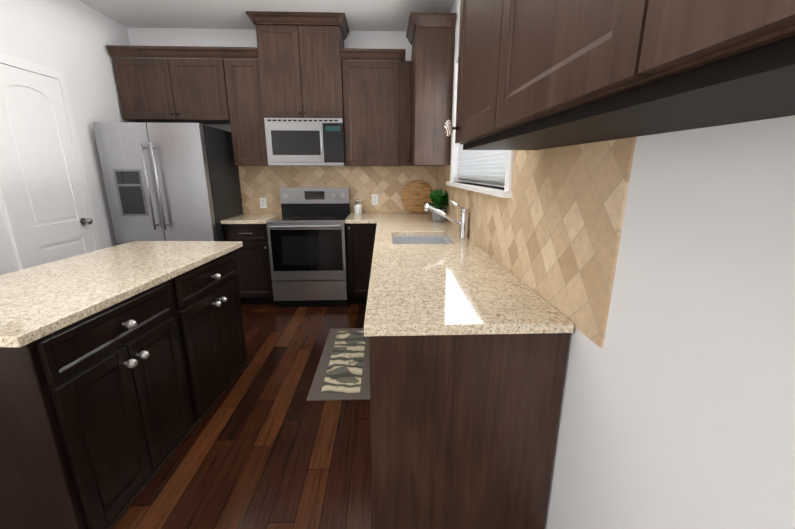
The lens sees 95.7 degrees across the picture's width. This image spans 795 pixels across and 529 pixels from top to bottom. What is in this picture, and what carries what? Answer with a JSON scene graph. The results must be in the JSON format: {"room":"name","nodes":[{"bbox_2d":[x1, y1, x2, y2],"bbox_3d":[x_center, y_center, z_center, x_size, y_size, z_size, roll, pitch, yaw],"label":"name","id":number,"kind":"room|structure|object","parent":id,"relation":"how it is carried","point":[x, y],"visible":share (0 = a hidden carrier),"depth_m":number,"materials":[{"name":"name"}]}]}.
{"room":"kitchen","nodes":[
{"label":"kitchen","id":0,"kind":"room"},
{"bbox_2d":[0,200,19,274],"bbox_3d":[-4.277,-0.634,1.877,3.265,3.050,0.960,-1,15,-2],"label":"wall","id":1,"kind":"structure","parent":0,"point":[8,260],"depth_m":2.44,"materials":[{"name":"paint"}]},
{"bbox_2d":[0,0,132,248],"bbox_3d":[-2.756,-0.852,3.250,0.120,2.780,1.690,-1,15,-2],"label":"wall","id":2,"kind":"structure","parent":0,"point":[70,39],"depth_m":3.07,"materials":[{"name":"paint"}]},
{"bbox_2d":[0,63,94,266],"bbox_3d":[-2.628,-0.378,2.804,0.087,2.072,0.600,-1,15,-2],"label":"pantry door","id":3,"kind":"structure","parent":2,"relation":"in","point":[40,164],"depth_m":2.69,"materials":[{"name":"paint"}]},
{"bbox_2d":[0,52,100,269],"bbox_3d":[-2.665,-0.408,2.795,0.020,2.149,0.730,-1,15,-2],"label":"door frame","id":4,"kind":"structure","parent":2,"relation":"attached to","point":[9,209],"depth_m":2.61,"materials":[{"name":"paint"}]},
{"bbox_2d":[111,302,372,528],"bbox_3d":[-3.389,1.173,1.111,8.150,0.060,6.800,-1,15,-2],"label":"floor","id":5,"kind":"structure","parent":0,"point":[265,444],"depth_m":1.83,"materials":[{"name":"brown wood"}]},
{"bbox_2d":[0,245,248,528],"bbox_3d":[-1.440,0.483,1.899,0.764,0.878,1.386,0,15,2],"label":"kitchen island","id":6,"kind":"object","parent":5,"relation":"on","point":[123,366],"depth_m":1.43,"materials":[{"name":"brown wood"}]},
{"bbox_2d":[0,241,242,348],"bbox_3d":[-1.474,0.041,1.785,0.760,0.036,1.474,0,15,2],"label":"island countertop","id":7,"kind":"structure","parent":6,"relation":"on","point":[34,300],"depth_m":1.60,"materials":[{"name":"beige stone"}]},
{"bbox_2d":[92,122,242,244],"bbox_3d":[-2.195,-0.454,3.682,0.905,1.790,0.837,-1,15,-2],"label":"fridge","id":8,"kind":"object","parent":5,"relation":"on","point":[171,181],"visible":0.73,"depth_m":3.27,"materials":[{"name":"grey metal"}]},
{"bbox_2d":[220,213,281,303],"bbox_3d":[-1.520,-0.068,3.940,0.449,0.914,0.638,-1,15,-2],"label":"base cabinet","id":9,"kind":"object","parent":5,"relation":"on","point":[249,230],"visible":0.65,"depth_m":3.67,"materials":[{"name":"brown wood"}]},
{"bbox_2d":[266,187,349,306],"bbox_3d":[-0.912,-0.201,3.873,0.760,1.205,0.703,-1,15,-2],"label":"range","id":10,"kind":"object","parent":5,"relation":"on","point":[306,233],"visible":1,"depth_m":3.66,"materials":[{"name":"silver metal"}]},
{"bbox_2d":[307,328,369,400],"bbox_3d":[-0.383,0.711,2.742,0.405,0.012,1.040,-1,15,-2],"label":"kitchen mat","id":11,"kind":"object","parent":5,"relation":"on","point":[342,371],"visible":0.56,"depth_m":2.57,"materials":[{"name":"grey fabric"}]},
{"bbox_2d":[345,212,573,528],"bbox_3d":[0.012,0.236,2.776,0.995,0.914,3.157,-1,15,-2],"label":"base cabinet","id":12,"kind":"object","parent":5,"relation":"on","point":[468,343],"visible":1,"depth_m":1.28,"materials":[{"name":"brown wood"}]},
{"bbox_2d":[354,199,361,213],"bbox_3d":[-0.446,-0.657,4.058,0.092,0.167,0.092,-1,15,-2],"label":"jar","id":13,"kind":"object","parent":12,"relation":"on","point":[357,207],"visible":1,"depth_m":4.03,"materials":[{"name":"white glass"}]},
{"bbox_2d":[401,180,432,212],"bbox_3d":[0.227,-0.771,4.090,0.370,0.368,0.076,-1,15,-2],"label":"cutting board","id":14,"kind":"object","parent":12,"relation":"on","point":[415,194],"visible":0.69,"depth_m":4.08,"materials":[{"name":"brown wood"}]},
{"bbox_2d":[423,188,448,221],"bbox_3d":[0.364,-0.577,3.443,0.280,0.321,0.437,-1,15,-2],"label":"potted plant","id":15,"kind":"object","parent":12,"relation":"on","point":[439,199],"visible":0.92,"depth_m":3.42,"materials":[{"name":"green plant"}]},
{"bbox_2d":[424,200,468,238],"bbox_3d":[0.352,-0.321,2.563,0.328,0.271,0.072,-1,15,-2],"label":"faucet","id":16,"kind":"object","parent":12,"relation":"on","point":[463,223],"visible":1,"depth_m":2.55,"materials":[{"name":"silver metal"}]},
{"bbox_2d":[79,0,454,30],"bbox_3d":[-3.389,-1.724,0.355,8.150,0.370,6.800,-1,15,-2],"label":"ceiling","id":17,"kind":"structure","parent":0,"point":[377,15],"depth_m":3.24,"materials":[{"name":"paint"}]},
{"bbox_2d":[127,28,436,213],"bbox_3d":[-1.084,-1.068,4.077,3.285,2.780,0.108,-1,15,-2],"label":"wall","id":18,"kind":"structure","parent":0,"point":[386,184],"depth_m":4.04,"materials":[{"name":"tile"}]},
{"bbox_2d":[112,57,228,123],"bbox_3d":[-2.179,-1.731,3.633,1.025,0.545,0.342,-1,15,-2],"label":"upper cabinet","id":19,"kind":"object","parent":18,"relation":"attached to","point":[217,85],"depth_m":3.47,"materials":[{"name":"brown wood"}]},
{"bbox_2d":[221,57,270,165],"bbox_3d":[-1.526,-1.526,3.712,0.398,0.980,0.342,-1,15,-2],"label":"upper cabinet","id":20,"kind":"object","parent":18,"relation":"attached to","point":[242,74],"depth_m":3.55,"materials":[{"name":"brown wood"}]},
{"bbox_2d":[259,198,266,207],"bbox_3d":[-1.529,-0.701,4.094,0.075,0.118,0.007,-1,15,-2],"label":"outlet","id":21,"kind":"object","parent":18,"relation":"attached to","point":[263,203],"visible":1,"depth_m":4.09,"materials":[{"name":"white plastic"}]},
{"bbox_2d":[246,11,348,119],"bbox_3d":[-0.934,-1.914,3.587,0.892,0.895,0.433,-1,15,-2],"label":"upper cabinet","id":22,"kind":"object","parent":18,"relation":"attached to","point":[300,69],"visible":0.98,"depth_m":3.43,"materials":[{"name":"brown wood"}]},
{"bbox_2d":[264,118,345,165],"bbox_3d":[-0.925,-1.260,3.746,0.756,0.445,0.456,-1,15,-2],"label":"microwave","id":23,"kind":"object","parent":22,"relation":"attached to","point":[305,141],"visible":1,"depth_m":3.56,"materials":[{"name":"grey metal"}]},
{"bbox_2d":[372,194,377,204],"bbox_3d":[-0.260,-0.747,4.132,0.075,0.118,0.007,-1,15,-2],"label":"outlet","id":24,"kind":"object","parent":18,"relation":"attached to","point":[374,199],"visible":1,"depth_m":4.13,"materials":[{"name":"white plastic"}]},
{"bbox_2d":[341,48,411,165],"bbox_3d":[-0.196,-1.573,3.723,0.692,1.065,0.398,-1,15,-2],"label":"upper cabinet","id":25,"kind":"object","parent":18,"relation":"attached to","point":[377,110],"visible":1,"depth_m":3.58,"materials":[{"name":"brown wood"}]},
{"bbox_2d":[437,0,794,528],"bbox_3d":[0.629,-0.239,0.899,0.108,2.780,6.600,-1,15,-2],"label":"wall","id":26,"kind":"structure","parent":0,"point":[658,270],"depth_m":0.79,"materials":[{"name":"paint"}]},
{"bbox_2d":[406,12,455,165],"bbox_3d":[0.275,-1.585,3.503,0.381,1.200,0.853,-1,15,-2],"label":"upper cabinet","id":27,"kind":"object","parent":26,"relation":"attached to","point":[432,44],"visible":1,"depth_m":3.14,"materials":[{"name":"brown wood"}]},
{"bbox_2d":[446,49,513,197],"bbox_3d":[0.547,-1.033,2.369,0.150,1.055,1.620,-1,15,-2],"label":"window","id":28,"kind":"structure","parent":26,"relation":"in","point":[503,191],"depth_m":2.74,"materials":[{"name":"paint"}]},
{"bbox_2d":[457,143,506,185],"bbox_3d":[0.562,-1.018,2.374,0.050,0.933,1.420,-1,15,-2],"label":"window blinds","id":29,"kind":"object","parent":28,"relation":"attached to","point":[485,166],"visible":0.27,"depth_m":2.37,"materials":[{"name":"white plastic"}]},
{"bbox_2d":[452,0,587,147],"bbox_3d":[0.401,-0.941,1.004,0.325,1.114,0.585,-1,15,-2],"label":"upper cabinet","id":30,"kind":"object","parent":26,"relation":"attached to","point":[473,30],"depth_m":1.17,"materials":[{"name":"brown wood"}]},
{"bbox_2d":[480,0,794,139],"bbox_3d":[0.419,-0.816,0.523,0.325,1.114,0.642,-1,15,-2],"label":"upper cabinet","id":31,"kind":"object","parent":26,"relation":"attached to","point":[538,74],"depth_m":0.65,"materials":[{"name":"brown wood"}]},
{"bbox_2d":[584,0,794,103],"bbox_3d":[0.438,-0.690,0.042,0.325,1.114,0.585,-1,15,-2],"label":"upper cabinet","id":32,"kind":"object","parent":26,"relation":"attached to","point":[644,51],"depth_m":0.36,"materials":[{"name":"brown wood"}]}
]}

